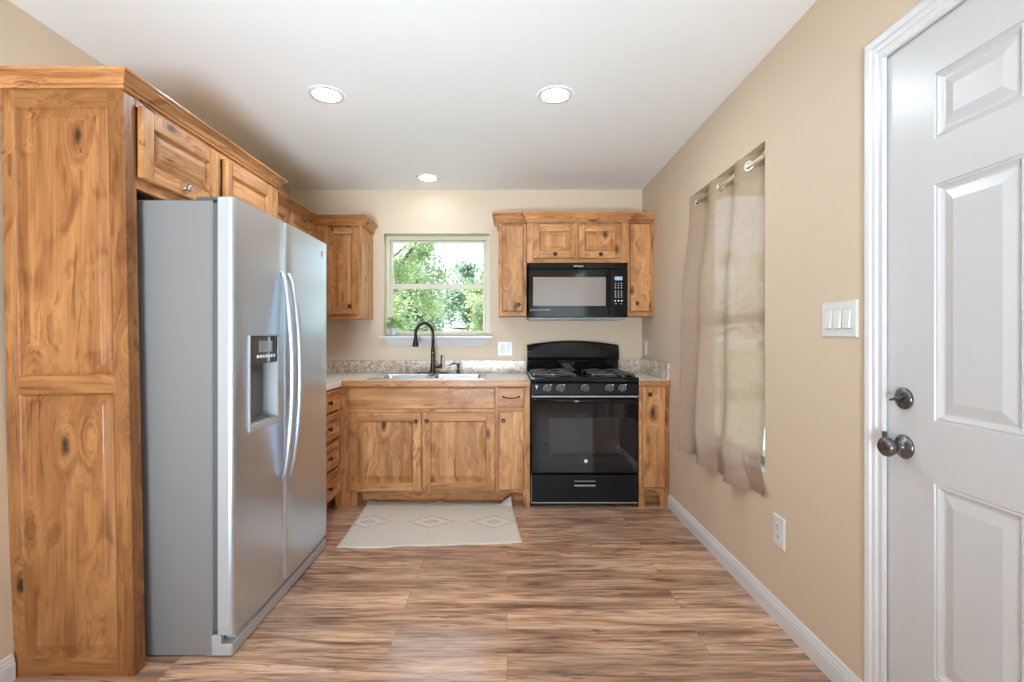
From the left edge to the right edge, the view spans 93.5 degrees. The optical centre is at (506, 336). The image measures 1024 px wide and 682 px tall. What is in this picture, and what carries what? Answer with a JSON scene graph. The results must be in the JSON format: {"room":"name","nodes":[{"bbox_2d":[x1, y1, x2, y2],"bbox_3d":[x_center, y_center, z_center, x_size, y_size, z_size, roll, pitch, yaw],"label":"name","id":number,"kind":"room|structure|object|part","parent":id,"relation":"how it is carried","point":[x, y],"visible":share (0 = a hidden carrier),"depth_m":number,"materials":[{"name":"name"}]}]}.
{"room":"kitchen","nodes":[
{"label":"kitchen","id":0,"kind":"room"},
{"bbox_2d":[0,0,289,659],"bbox_3d":[-1.843,-0.020,2.190,0.215,2.440,3.780,0,0,0],"label":"wall","id":1,"kind":"structure","parent":0,"point":[24,40],"depth_m":1.75,"materials":[{"name":"beige paint"}]},
{"bbox_2d":[0,653,15,681],"bbox_3d":[-1.728,1.154,1.054,0.014,0.092,1.268,0,0,0],"label":"baseboard","id":2,"kind":"structure","parent":1,"relation":"attached to","point":[7,664],"depth_m":1.67,"materials":[{"name":"white wood"}]},
{"bbox_2d":[278,189,317,236],"bbox_3d":[-1.629,-0.540,3.300,0.353,0.793,0.896,0,0,0],"label":"upper cabinet","id":3,"kind":"object","parent":1,"relation":"attached to","point":[291,212],"visible":0.2,"depth_m":3.37,"materials":[{"name":"brown wood"}]},
{"bbox_3d":[-1.490,-0.510,3.075,0.020,0.690,0.400,0,0,0],"label":"door","id":4,"kind":"part","parent":3,"relation":"part of","materials":[{"name":"brown wood"}]},
{"bbox_3d":[-1.490,-0.510,3.497,0.020,0.690,0.400,0,0,0],"label":"door","id":5,"kind":"part","parent":3,"relation":"part of","materials":[{"name":"brown wood"}]},
{"bbox_2d":[8,0,816,189],"bbox_3d":[0.050,-1.300,0.025,6.700,0.120,8.450,0,0,0],"label":"ceiling","id":6,"kind":"structure","parent":0,"point":[448,90],"depth_m":2.26,"materials":[{"name":"white paint"}]},
{"bbox_2d":[307,85,344,103],"bbox_3d":[-0.925,-1.235,2.470,0.184,0.010,0.184,0,0,0],"label":"recessed light","id":7,"kind":"object","parent":6,"relation":"in","point":[325,94],"visible":1,"depth_m":2.45,"materials":[{"name":"white plastic"}]},
{"bbox_2d":[416,174,439,181],"bbox_3d":[-0.618,-1.235,3.760,0.184,0.010,0.184,0,0,0],"label":"recessed light","id":8,"kind":"object","parent":6,"relation":"in","point":[423,177],"visible":1,"depth_m":3.74,"materials":[{"name":"white plastic"}]},
{"bbox_2d":[537,86,572,103],"bbox_3d":[0.247,-1.235,2.475,0.184,0.010,0.184,0,0,0],"label":"recessed light","id":9,"kind":"object","parent":6,"relation":"in","point":[552,94],"visible":1,"depth_m":2.46,"materials":[{"name":"white plastic"}]},
{"bbox_2d":[12,492,831,681],"bbox_3d":[0.050,1.250,0.025,6.700,0.100,8.450,0,0,0],"label":"floor","id":10,"kind":"structure","parent":0,"point":[588,593],"depth_m":2.06,"materials":[{"name":"brown wood"}]},
{"bbox_2d":[0,66,287,676],"bbox_3d":[-1.554,0.139,2.275,0.493,2.139,1.234,0,0,0],"label":"tall cabinet","id":11,"kind":"object","parent":10,"relation":"on","point":[79,144],"visible":0.68,"depth_m":1.70,"materials":[{"name":"brown wood"}]},
{"bbox_3d":[-1.552,0.154,1.728,0.476,2.108,0.055,0,0,0],"label":"panel","id":12,"kind":"part","parent":11,"relation":"part of","materials":[{"name":"brown wood"}]},
{"bbox_3d":[-1.557,-0.902,2.275,0.487,0.058,1.234,0,0,0],"label":"crown moulding","id":13,"kind":"part","parent":11,"relation":"part of","materials":[{"name":"brown wood"}]},
{"bbox_2d":[139,99,157,115],"bbox_3d":[-1.341,-0.858,1.822,0.024,0.027,0.108,0,0,0],"label":"cable","id":14,"kind":"object","parent":11,"relation":"on","point":[140,99],"visible":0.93,"depth_m":1.79,"materials":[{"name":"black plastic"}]},
{"bbox_3d":[-1.345,-0.714,1.996,0.020,0.262,0.462,0,0,0],"label":"door","id":15,"kind":"part","parent":11,"relation":"part of","materials":[{"name":"brown wood"}]},
{"bbox_3d":[-1.321,-0.615,2.000,0.028,0.031,0.031,0,0,0],"label":"knob","id":16,"kind":"part","parent":11,"relation":"part of","materials":[{"name":"silver metal"}]},
{"bbox_3d":[-1.365,0.150,2.276,0.020,2.100,1.149,0,0,0],"label":"frame","id":17,"kind":"part","parent":11,"relation":"part of","materials":[{"name":"brown wood"}]},
{"bbox_3d":[-1.345,-0.714,2.519,0.020,0.262,0.462,0,0,0],"label":"door","id":18,"kind":"part","parent":11,"relation":"part of","materials":[{"name":"brown wood"}]},
{"bbox_2d":[136,197,325,655],"bbox_3d":[-1.333,0.338,2.272,0.774,1.724,0.945,0,0,0],"label":"refrigerator","id":19,"kind":"object","parent":10,"relation":"on","point":[232,294],"visible":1,"depth_m":1.80,"materials":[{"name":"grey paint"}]},
{"bbox_3d":[-1.047,0.296,2.001,0.066,1.637,0.401,0,0,0],"label":"freezer door","id":20,"kind":"part","parent":19,"relation":"part of","materials":[{"name":"silver metal"}]},
{"bbox_3d":[-1.017,0.186,2.020,0.008,0.392,0.240,0,0,0],"label":"dispenser frame","id":21,"kind":"part","parent":19,"relation":"part of","materials":[{"name":"grey plastic"}]},
{"bbox_3d":[-1.044,0.055,2.020,0.056,0.114,0.226,0,0,0],"label":"dispenser panel","id":22,"kind":"part","parent":19,"relation":"part of","materials":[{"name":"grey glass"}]},
{"bbox_3d":[-0.985,0.181,2.168,0.070,0.952,0.035,0,0,0],"label":"handle","id":23,"kind":"part","parent":19,"relation":"part of","materials":[{"name":"silver metal"}]},
{"bbox_3d":[-0.983,0.181,2.236,0.074,0.952,0.035,0,0,0],"label":"handle","id":24,"kind":"part","parent":19,"relation":"part of","materials":[{"name":"silver metal"}]},
{"bbox_3d":[-1.047,0.296,2.477,0.066,1.637,0.536,0,0,0],"label":"door","id":25,"kind":"part","parent":19,"relation":"part of","materials":[{"name":"silver metal"}]},
{"bbox_2d":[326,387,340,509],"bbox_3d":[-1.423,0.775,3.466,0.593,0.850,1.227,0,0,0],"label":"base cabinet","id":26,"kind":"object","parent":10,"relation":"on","point":[333,396],"visible":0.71,"depth_m":3.23,"materials":[{"name":"brown wood"}]},
{"bbox_3d":[-1.165,0.988,3.114,0.020,0.175,0.478,0,0,0],"label":"drawer","id":27,"kind":"part","parent":26,"relation":"part of","materials":[{"name":"brown wood"}]},
{"bbox_3d":[-1.165,0.793,3.114,0.020,0.170,0.478,0,0,0],"label":"drawer","id":28,"kind":"part","parent":26,"relation":"part of","materials":[{"name":"brown wood"}]},
{"bbox_3d":[-1.165,0.600,3.114,0.020,0.170,0.478,0,0,0],"label":"drawer","id":29,"kind":"part","parent":26,"relation":"part of","materials":[{"name":"brown wood"}]},
{"bbox_3d":[-1.165,0.430,3.114,0.020,0.135,0.478,0,0,0],"label":"drawer","id":30,"kind":"part","parent":26,"relation":"part of","materials":[{"name":"brown wood"}]},
{"bbox_2d":[326,360,529,390],"bbox_3d":[-0.796,0.274,3.466,1.918,0.148,1.227,0,0,0],"label":"countertop","id":31,"kind":"structure","parent":26,"relation":"on","point":[339,373],"depth_m":4.06,"materials":[{"name":"stone"}]},
{"bbox_2d":[367,373,486,378],"bbox_3d":[-0.585,0.389,3.697,0.840,0.177,0.515,0,0,0],"label":"sink","id":32,"kind":"object","parent":31,"relation":"in","point":[384,375],"visible":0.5,"depth_m":3.88,"materials":[{"name":"silver metal"}]},
{"bbox_3d":[-0.785,0.389,3.675,0.374,0.176,0.414,0,0,0],"label":"bowl","id":33,"kind":"part","parent":32,"relation":"part of","materials":[{"name":"silver metal"}]},
{"bbox_2d":[449,363,459,372],"bbox_3d":[-0.421,0.256,3.903,0.102,0.087,0.038,0,0,-43],"label":"soap dispenser","id":34,"kind":"object","parent":32,"relation":"on","point":[457,364],"visible":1,"depth_m":3.91,"materials":[{"name":"black metal"}]},
{"bbox_3d":[-0.385,0.389,3.675,0.374,0.176,0.414,0,0,0],"label":"bowl","id":35,"kind":"part","parent":32,"relation":"part of","materials":[{"name":"silver metal"}]},
{"bbox_2d":[412,322,448,373],"bbox_3d":[-0.638,0.091,3.903,0.304,0.418,0.147,0,0,-32],"label":"kitchen faucet","id":36,"kind":"object","parent":31,"relation":"on","point":[433,366],"visible":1,"depth_m":3.90,"materials":[{"name":"black metal"}]},
{"bbox_3d":[-0.603,0.295,3.925,0.260,0.008,0.056,0,0,0],"label":"plate","id":37,"kind":"part","parent":36,"relation":"part of","materials":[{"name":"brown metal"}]},
{"bbox_3d":[-0.555,0.206,3.917,0.068,0.110,0.028,0,0,17],"label":"lever handle","id":38,"kind":"part","parent":36,"relation":"part of","materials":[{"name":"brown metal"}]},
{"bbox_2d":[340,386,495,506],"bbox_3d":[-0.626,0.775,3.711,1.097,0.850,0.737,0,0,0],"label":"base cabinet","id":39,"kind":"object","parent":10,"relation":"on","point":[398,442],"visible":0.98,"depth_m":3.37,"materials":[{"name":"brown wood"}]},
{"bbox_3d":[-0.855,0.807,3.380,0.507,0.549,0.020,0,0,0],"label":"door","id":40,"kind":"part","parent":39,"relation":"part of","materials":[{"name":"brown wood"}]},
{"bbox_3d":[-0.597,0.432,3.380,1.022,0.147,0.020,0,0,0],"label":"false drawer","id":41,"kind":"part","parent":39,"relation":"part of","materials":[{"name":"brown wood"}]},
{"bbox_3d":[-0.340,0.807,3.380,0.507,0.549,0.020,0,0,0],"label":"door","id":42,"kind":"part","parent":39,"relation":"part of","materials":[{"name":"brown wood"}]},
{"bbox_2d":[336,495,521,547],"bbox_3d":[-0.458,1.170,3.108,1.093,0.060,0.765,0,0,0],"label":"rug","id":43,"kind":"object","parent":10,"relation":"on","point":[381,524],"visible":1,"depth_m":3.05,"materials":[{"name":"beige fabric"}]},
{"bbox_2d":[496,386,529,506],"bbox_3d":[0.042,0.775,3.710,0.238,0.850,0.738,0,0,0],"label":"base cabinet","id":44,"kind":"object","parent":10,"relation":"on","point":[512,402],"visible":0.98,"depth_m":3.37,"materials":[{"name":"brown wood"}]},
{"bbox_3d":[0.029,0.427,3.380,0.181,0.141,0.020,0,0,0],"label":"drawer","id":45,"kind":"part","parent":44,"relation":"part of","materials":[{"name":"brown wood"}]},
{"bbox_3d":[0.030,0.800,3.380,0.176,0.543,0.020,0,0,0],"label":"door","id":46,"kind":"part","parent":44,"relation":"part of","materials":[{"name":"brown wood"}]},
{"bbox_2d":[527,341,638,504],"bbox_3d":[0.545,0.619,3.684,0.758,1.162,0.722,0,0,0],"label":"gas range","id":47,"kind":"object","parent":10,"relation":"on","point":[584,408],"visible":0.99,"depth_m":3.37,"materials":[{"name":"black metal"}]},
{"bbox_3d":[0.282,0.362,3.357,0.051,0.051,0.035,0,0,0],"label":"control knob","id":48,"kind":"part","parent":47,"relation":"part of","materials":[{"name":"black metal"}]},
{"bbox_3d":[0.375,0.362,3.357,0.051,0.051,0.035,0,0,0],"label":"control knob","id":49,"kind":"part","parent":47,"relation":"part of","materials":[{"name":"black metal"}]},
{"bbox_2d":[527,371,638,383],"bbox_3d":[0.545,0.311,3.680,0.756,0.054,0.620,0,0,0],"label":"cooktop","id":50,"kind":"object","parent":47,"relation":"in","point":[536,377],"depth_m":3.38,"materials":[{"name":"black metal"}]},
{"bbox_3d":[0.545,1.067,3.394,0.750,0.195,0.045,0,0,0],"label":"storage drawer","id":51,"kind":"part","parent":47,"relation":"part of","materials":[{"name":"black metal"}]},
{"bbox_2d":[531,395,637,472],"bbox_3d":[0.545,0.686,3.370,0.750,0.542,0.094,0,0,0],"label":"oven","id":52,"kind":"object","parent":47,"relation":"in","point":[570,433],"depth_m":3.37,"materials":[{"name":"black glass"}]},
{"bbox_3d":[0.545,0.366,3.399,0.754,0.083,0.066,0,0,0],"label":"control panel","id":53,"kind":"part","parent":47,"relation":"part of","materials":[{"name":"black metal"}]},
{"bbox_3d":[0.545,0.362,3.357,0.051,0.051,0.035,0,0,0],"label":"control knob","id":54,"kind":"part","parent":47,"relation":"part of","materials":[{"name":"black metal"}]},
{"bbox_3d":[0.717,0.362,3.357,0.051,0.051,0.035,0,0,0],"label":"control knob","id":55,"kind":"part","parent":47,"relation":"part of","materials":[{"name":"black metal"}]},
{"bbox_3d":[0.806,0.362,3.357,0.051,0.051,0.035,0,0,0],"label":"control knob","id":56,"kind":"part","parent":47,"relation":"part of","materials":[{"name":"black metal"}]},
{"bbox_2d":[637,386,668,506],"bbox_3d":[1.034,0.773,3.711,0.213,0.854,0.737,0,0,0],"label":"base cabinet","id":57,"kind":"object","parent":10,"relation":"on","point":[653,401],"visible":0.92,"depth_m":3.37,"materials":[{"name":"brown wood"}]},
{"bbox_2d":[618,358,670,385],"bbox_3d":[1.034,0.265,3.716,0.215,0.166,0.727,0,0,0],"label":"countertop","id":58,"kind":"structure","parent":57,"relation":"on","point":[650,372],"depth_m":3.69,"materials":[{"name":"stone"}]},
{"bbox_3d":[1.030,0.702,3.380,0.158,0.712,0.020,0,0,0],"label":"door","id":59,"kind":"part","parent":57,"relation":"part of","materials":[{"name":"brown wood"}]},
{"bbox_2d":[290,190,641,373],"bbox_3d":[-1.004,-0.020,4.155,4.593,2.440,0.150,0,0,0],"label":"wall","id":60,"kind":"structure","parent":0,"point":[391,210],"depth_m":4.08,"materials":[{"name":"beige paint"}]},
{"bbox_2d":[313,215,377,318],"bbox_3d":[-1.444,-0.536,3.890,0.711,0.801,0.377,0,0,0],"label":"upper cabinet","id":61,"kind":"object","parent":60,"relation":"attached to","point":[348,239],"visible":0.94,"depth_m":3.74,"materials":[{"name":"brown wood"}]},
{"bbox_3d":[-1.466,-0.537,3.760,0.667,0.786,0.020,0,0,0],"label":"frame","id":62,"kind":"part","parent":61,"relation":"part of","materials":[{"name":"brown wood"}]},
{"bbox_3d":[-1.272,-0.506,3.740,0.229,0.668,0.020,0,0,0],"label":"door","id":63,"kind":"part","parent":61,"relation":"part of","materials":[{"name":"brown wood"}]},
{"bbox_3d":[-1.312,-0.141,3.752,0.375,0.010,0.020,0,0,0],"label":"light rail","id":64,"kind":"part","parent":61,"relation":"part of","materials":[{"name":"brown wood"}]},
{"bbox_3d":[-1.294,-0.899,3.892,0.411,0.075,0.372,0,0,0],"label":"crown moulding","id":65,"kind":"part","parent":61,"relation":"part of","materials":[{"name":"brown wood"}]},
{"bbox_2d":[326,360,525,372],"bbox_3d":[-0.796,0.254,4.069,1.918,0.107,0.021,0,0,0],"label":"backsplash","id":66,"kind":"structure","parent":60,"relation":"attached to","point":[332,366],"depth_m":4.06,"materials":[{"name":"stone"}]},
{"bbox_2d":[379,232,493,345],"bbox_3d":[-0.589,-0.401,4.105,0.954,0.964,0.220,0,0,0],"label":"window","id":67,"kind":"structure","parent":60,"relation":"in","point":[402,338],"depth_m":4.17,"materials":[{"name":"beige plastic"}]},
{"bbox_2d":[385,316,404,335],"bbox_3d":[-0.965,-0.090,4.088,0.199,0.170,0.112,0,0,-20],"label":"potted plant","id":68,"kind":"object","parent":67,"relation":"on","point":[393,330],"visible":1,"depth_m":4.09,"materials":[{"name":"green plant"}]},
{"bbox_3d":[-0.965,-0.038,4.100,0.062,0.066,0.062,0,0,0],"label":"pot","id":69,"kind":"part","parent":68,"relation":"part of","materials":[{"name":"grey ceramic"}]},
{"bbox_3d":[-0.589,0.038,4.077,0.954,0.086,0.165,0,0,0],"label":"sill","id":70,"kind":"part","parent":67,"relation":"part of","materials":[{"name":"white"}]},
{"bbox_3d":[-0.598,-0.241,4.179,0.824,0.425,0.020,0,0,0],"label":"sash","id":71,"kind":"part","parent":67,"relation":"part of","materials":[{"name":"clear glass"}]},
{"bbox_3d":[-0.598,-0.623,4.201,0.824,0.418,0.020,0,0,0],"label":"sash","id":72,"kind":"part","parent":67,"relation":"part of","materials":[{"name":"beige plastic"}]},
{"bbox_2d":[498,341,512,355],"bbox_3d":[-0.015,0.103,4.072,0.125,0.122,0.016,0,0,0],"label":"wall outlet","id":73,"kind":"object","parent":60,"relation":"attached to","point":[505,348],"visible":1,"depth_m":4.07,"materials":[{"name":"white plastic"}]},
{"bbox_2d":[500,345,504,352],"bbox_3d":[-0.038,0.103,4.069,0.036,0.069,0.010,0,0,0],"label":"rocker switch","id":74,"kind":"object","parent":73,"relation":"attached to","point":[502,347],"depth_m":4.07,"materials":[{"name":"white plastic"}]},
{"bbox_2d":[492,212,526,317],"bbox_3d":[0.019,-0.558,3.890,0.266,0.797,0.377,0,0,0],"label":"upper cabinet","id":75,"kind":"object","parent":60,"relation":"attached to","point":[511,226],"visible":0.93,"depth_m":3.73,"materials":[{"name":"brown wood"}]},
{"bbox_3d":[0.019,-0.919,3.890,0.266,0.075,0.376,0,0,0],"label":"crown moulding","id":76,"kind":"part","parent":75,"relation":"part of","materials":[{"name":"brown wood"}]},
{"bbox_3d":[0.045,-0.528,3.740,0.162,0.664,0.020,0,0,0],"label":"door","id":77,"kind":"part","parent":75,"relation":"part of","materials":[{"name":"brown wood"}]},
{"bbox_2d":[521,211,634,265],"bbox_3d":[0.538,-0.756,3.861,0.863,0.382,0.437,0,0,0],"label":"upper cabinet","id":78,"kind":"object","parent":60,"relation":"attached to","point":[552,236],"visible":0.98,"depth_m":3.67,"materials":[{"name":"brown wood"}]},
{"bbox_3d":[0.364,-0.727,3.680,0.322,0.258,0.020,0,0,0],"label":"door","id":79,"kind":"part","parent":78,"relation":"part of","materials":[{"name":"brown wood"}]},
{"bbox_2d":[526,263,627,320],"bbox_3d":[0.541,-0.346,3.856,0.756,0.431,0.445,0,0,0],"label":"microwave","id":80,"kind":"object","parent":78,"relation":"attached to","point":[555,291],"visible":1,"depth_m":3.67,"materials":[{"name":"black metal"}]},
{"bbox_3d":[0.468,-0.330,3.684,0.609,0.370,0.034,0,0,0],"label":"door","id":81,"kind":"part","parent":80,"relation":"part of","materials":[{"name":"black glass"}]},
{"bbox_3d":[0.541,-0.139,3.858,0.736,0.016,0.323,0,0,0],"label":"underside plate","id":82,"kind":"part","parent":80,"relation":"part of","materials":[{"name":"grey plastic"}]},
{"bbox_3d":[0.774,-0.357,3.651,0.032,0.285,0.036,0,0,0],"label":"handle","id":83,"kind":"part","parent":80,"relation":"part of","materials":[{"name":"black plastic"}]},
{"bbox_3d":[0.847,-0.330,3.684,0.145,0.370,0.034,0,0,0],"label":"control panel","id":84,"kind":"part","parent":80,"relation":"part of","materials":[{"name":"black plastic"}]},
{"bbox_3d":[0.538,-0.748,3.700,0.771,0.365,0.020,0,0,0],"label":"frame","id":85,"kind":"part","parent":78,"relation":"part of","materials":[{"name":"brown wood"}]},
{"bbox_3d":[0.538,-0.909,3.707,0.863,0.075,0.126,0,0,0],"label":"crown moulding","id":86,"kind":"part","parent":78,"relation":"part of","materials":[{"name":"brown wood"}]},
{"bbox_3d":[0.709,-0.727,3.680,0.322,0.258,0.020,0,0,0],"label":"door","id":87,"kind":"part","parent":78,"relation":"part of","materials":[{"name":"brown wood"}]},
{"bbox_2d":[618,360,639,372],"bbox_3d":[1.034,0.254,4.069,0.215,0.107,0.021,0,0,0],"label":"backsplash","id":88,"kind":"structure","parent":60,"relation":"attached to","point":[631,366],"depth_m":4.06,"materials":[{"name":"stone"}]},
{"bbox_2d":[627,212,654,317],"bbox_3d":[1.034,-0.558,3.890,0.217,0.797,0.377,0,0,0],"label":"upper cabinet","id":89,"kind":"object","parent":60,"relation":"attached to","point":[640,268],"visible":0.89,"depth_m":3.73,"materials":[{"name":"brown wood"}]},
{"bbox_3d":[1.036,-0.534,3.740,0.158,0.676,0.020,0,0,0],"label":"door","id":90,"kind":"part","parent":89,"relation":"part of","materials":[{"name":"brown wood"}]},
{"bbox_3d":[1.033,-0.919,3.728,0.216,0.075,0.044,0,0,0],"label":"crown moulding","id":91,"kind":"part","parent":89,"relation":"part of","materials":[{"name":"brown wood"}]},
{"bbox_2d":[642,0,964,681],"bbox_3d":[1.218,-0.020,2.190,0.150,2.440,3.780,0,0,0],"label":"wall","id":92,"kind":"structure","parent":0,"point":[803,102],"depth_m":1.86,"materials":[{"name":"beige paint"}]},
{"bbox_2d":[644,340,646,354],"bbox_3d":[1.139,0.094,3.974,0.009,0.122,0.075,0,0,0],"label":"wall outlet","id":93,"kind":"object","parent":92,"relation":"attached to","point":[645,341],"visible":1,"depth_m":3.96,"materials":[{"name":"white plastic"}]},
{"bbox_2d":[696,150,764,203],"bbox_3d":[1.158,-0.814,2.567,0.040,0.040,0.863,0,0,0],"label":"curtain rod","id":94,"kind":"object","parent":92,"relation":"attached to","point":[762,156],"visible":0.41,"depth_m":2.47,"materials":[{"name":"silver metal"}]},
{"bbox_2d":[678,147,764,496],"bbox_3d":[1.131,-0.068,2.563,0.117,1.596,0.907,0,0,-1],"label":"window curtain","id":95,"kind":"object","parent":94,"relation":"hanging from","point":[722,406],"visible":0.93,"depth_m":2.44,"materials":[{"name":"beige fabric"}]},
{"bbox_2d":[760,455,764,473],"bbox_3d":[1.206,-0.127,2.567,0.119,1.483,0.865,0,0,0],"label":"window","id":96,"kind":"structure","parent":92,"relation":"in","point":[762,461],"depth_m":2.27,"materials":[{"name":"beige plastic"}]},
{"bbox_3d":[1.181,0.608,2.567,0.069,0.014,0.865,0,0,0],"label":"sill","id":97,"kind":"part","parent":96,"relation":"part of","materials":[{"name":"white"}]},
{"bbox_2d":[668,494,862,681],"bbox_3d":[1.136,1.154,2.466,0.014,0.092,1.849,0,0,0],"label":"baseboard","id":98,"kind":"structure","parent":92,"relation":"attached to","point":[811,645],"depth_m":2.05,"materials":[{"name":"white wood"}]},
{"bbox_2d":[773,512,784,550],"bbox_3d":[1.139,0.817,2.021,0.009,0.130,0.082,0,0,0],"label":"wall outlet","id":99,"kind":"object","parent":92,"relation":"attached to","point":[778,521],"visible":1,"depth_m":2.01,"materials":[{"name":"white plastic"}]},
{"bbox_2d":[822,299,858,336],"bbox_3d":[1.135,-0.059,1.655,0.016,0.123,0.176,0,0,0],"label":"light switch","id":100,"kind":"object","parent":92,"relation":"attached to","point":[839,318],"visible":1,"depth_m":1.64,"materials":[{"name":"white plastic"}]},
{"bbox_2d":[824,310,831,328],"bbox_3d":[1.132,-0.059,1.701,0.010,0.069,0.036,0,0,0],"label":"rocker switch","id":101,"kind":"object","parent":100,"relation":"attached to","point":[827,313],"depth_m":1.70,"materials":[{"name":"white plastic"}]},
{"bbox_2d":[833,309,841,328],"bbox_3d":[1.132,-0.059,1.655,0.010,0.069,0.036,0,0,0],"label":"rocker switch","id":102,"kind":"object","parent":100,"relation":"attached to","point":[837,313],"depth_m":1.65,"materials":[{"name":"white plastic"}]},
{"bbox_2d":[842,308,850,328],"bbox_3d":[1.132,-0.059,1.609,0.010,0.069,0.036,0,0,0],"label":"rocker switch","id":103,"kind":"object","parent":100,"relation":"attached to","point":[846,312],"depth_m":1.61,"materials":[{"name":"white plastic"}]},
{"bbox_2d":[864,0,963,681],"bbox_3d":[1.134,0.141,1.016,0.018,2.118,1.025,0,0,0],"label":"trim","id":104,"kind":"structure","parent":92,"relation":"attached to","point":[925,13],"depth_m":1.48,"materials":[{"name":"white wood"}]},
{"bbox_2d":[877,0,1023,681],"bbox_3d":[1.187,0.167,1.016,0.212,2.066,0.929,0,0,0],"label":"door","id":105,"kind":"structure","parent":92,"relation":"in","point":[952,444],"depth_m":1.23,"materials":[{"name":"grey paint"}]},
{"bbox_3d":[1.136,0.318,1.451,0.014,0.065,0.001,0,0,0],"label":"strike plate","id":106,"kind":"part","parent":105,"relation":"part of","materials":[{"name":"grey metal"}]},
{"bbox_3d":[1.114,0.318,1.390,0.066,0.068,0.068,0,0,0],"label":"knob","id":107,"kind":"part","parent":105,"relation":"part of","materials":[{"name":"grey metal"}]},
{"label":"outside","id":108,"kind":"structure","parent":0,"visible":0},
{"bbox_2d":[763,430,764,454],"bbox_3d":[0.000,1.575,0.000,120.000,0.150,120.000,0,0,0],"label":"ground","id":109,"kind":"structure","parent":108,"point":[764,430],"depth_m":6.66,"materials":[{"name":"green plant"}]},
{"bbox_2d":[393,250,442,330],"bbox_3d":[-4.213,-0.793,16.107,4.320,4.637,4.261,0,0,0],"label":"tree","id":110,"kind":"object","parent":109,"relation":"on","point":[423,327],"visible":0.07,"depth_m":15.44,"materials":[{"name":"green plant"}]},
{"bbox_2d":[393,243,456,330],"bbox_3d":[-2.992,-1.114,9.521,3.853,5.266,3.750,0,0,0],"label":"tree","id":111,"kind":"object","parent":109,"relation":"on","point":[423,250],"visible":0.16,"depth_m":9.60,"materials":[{"name":"green plant"}]},
{"bbox_2d":[429,257,482,330],"bbox_3d":[-1.017,-0.630,23.716,6.522,6.188,6.806,0,0,0],"label":"tree","id":112,"kind":"object","parent":109,"relation":"on","point":[455,299],"visible":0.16,"depth_m":21.57,"materials":[{"name":"green plant"}]},
{"bbox_2d":[461,268,482,330],"bbox_3d":[0.439,-0.321,13.027,3.312,3.696,3.542,0,0,-22],"label":"tree","id":113,"kind":"object","parent":109,"relation":"on","point":[477,295],"visible":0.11,"depth_m":12.85,"materials":[{"name":"green plant"}]}
]}

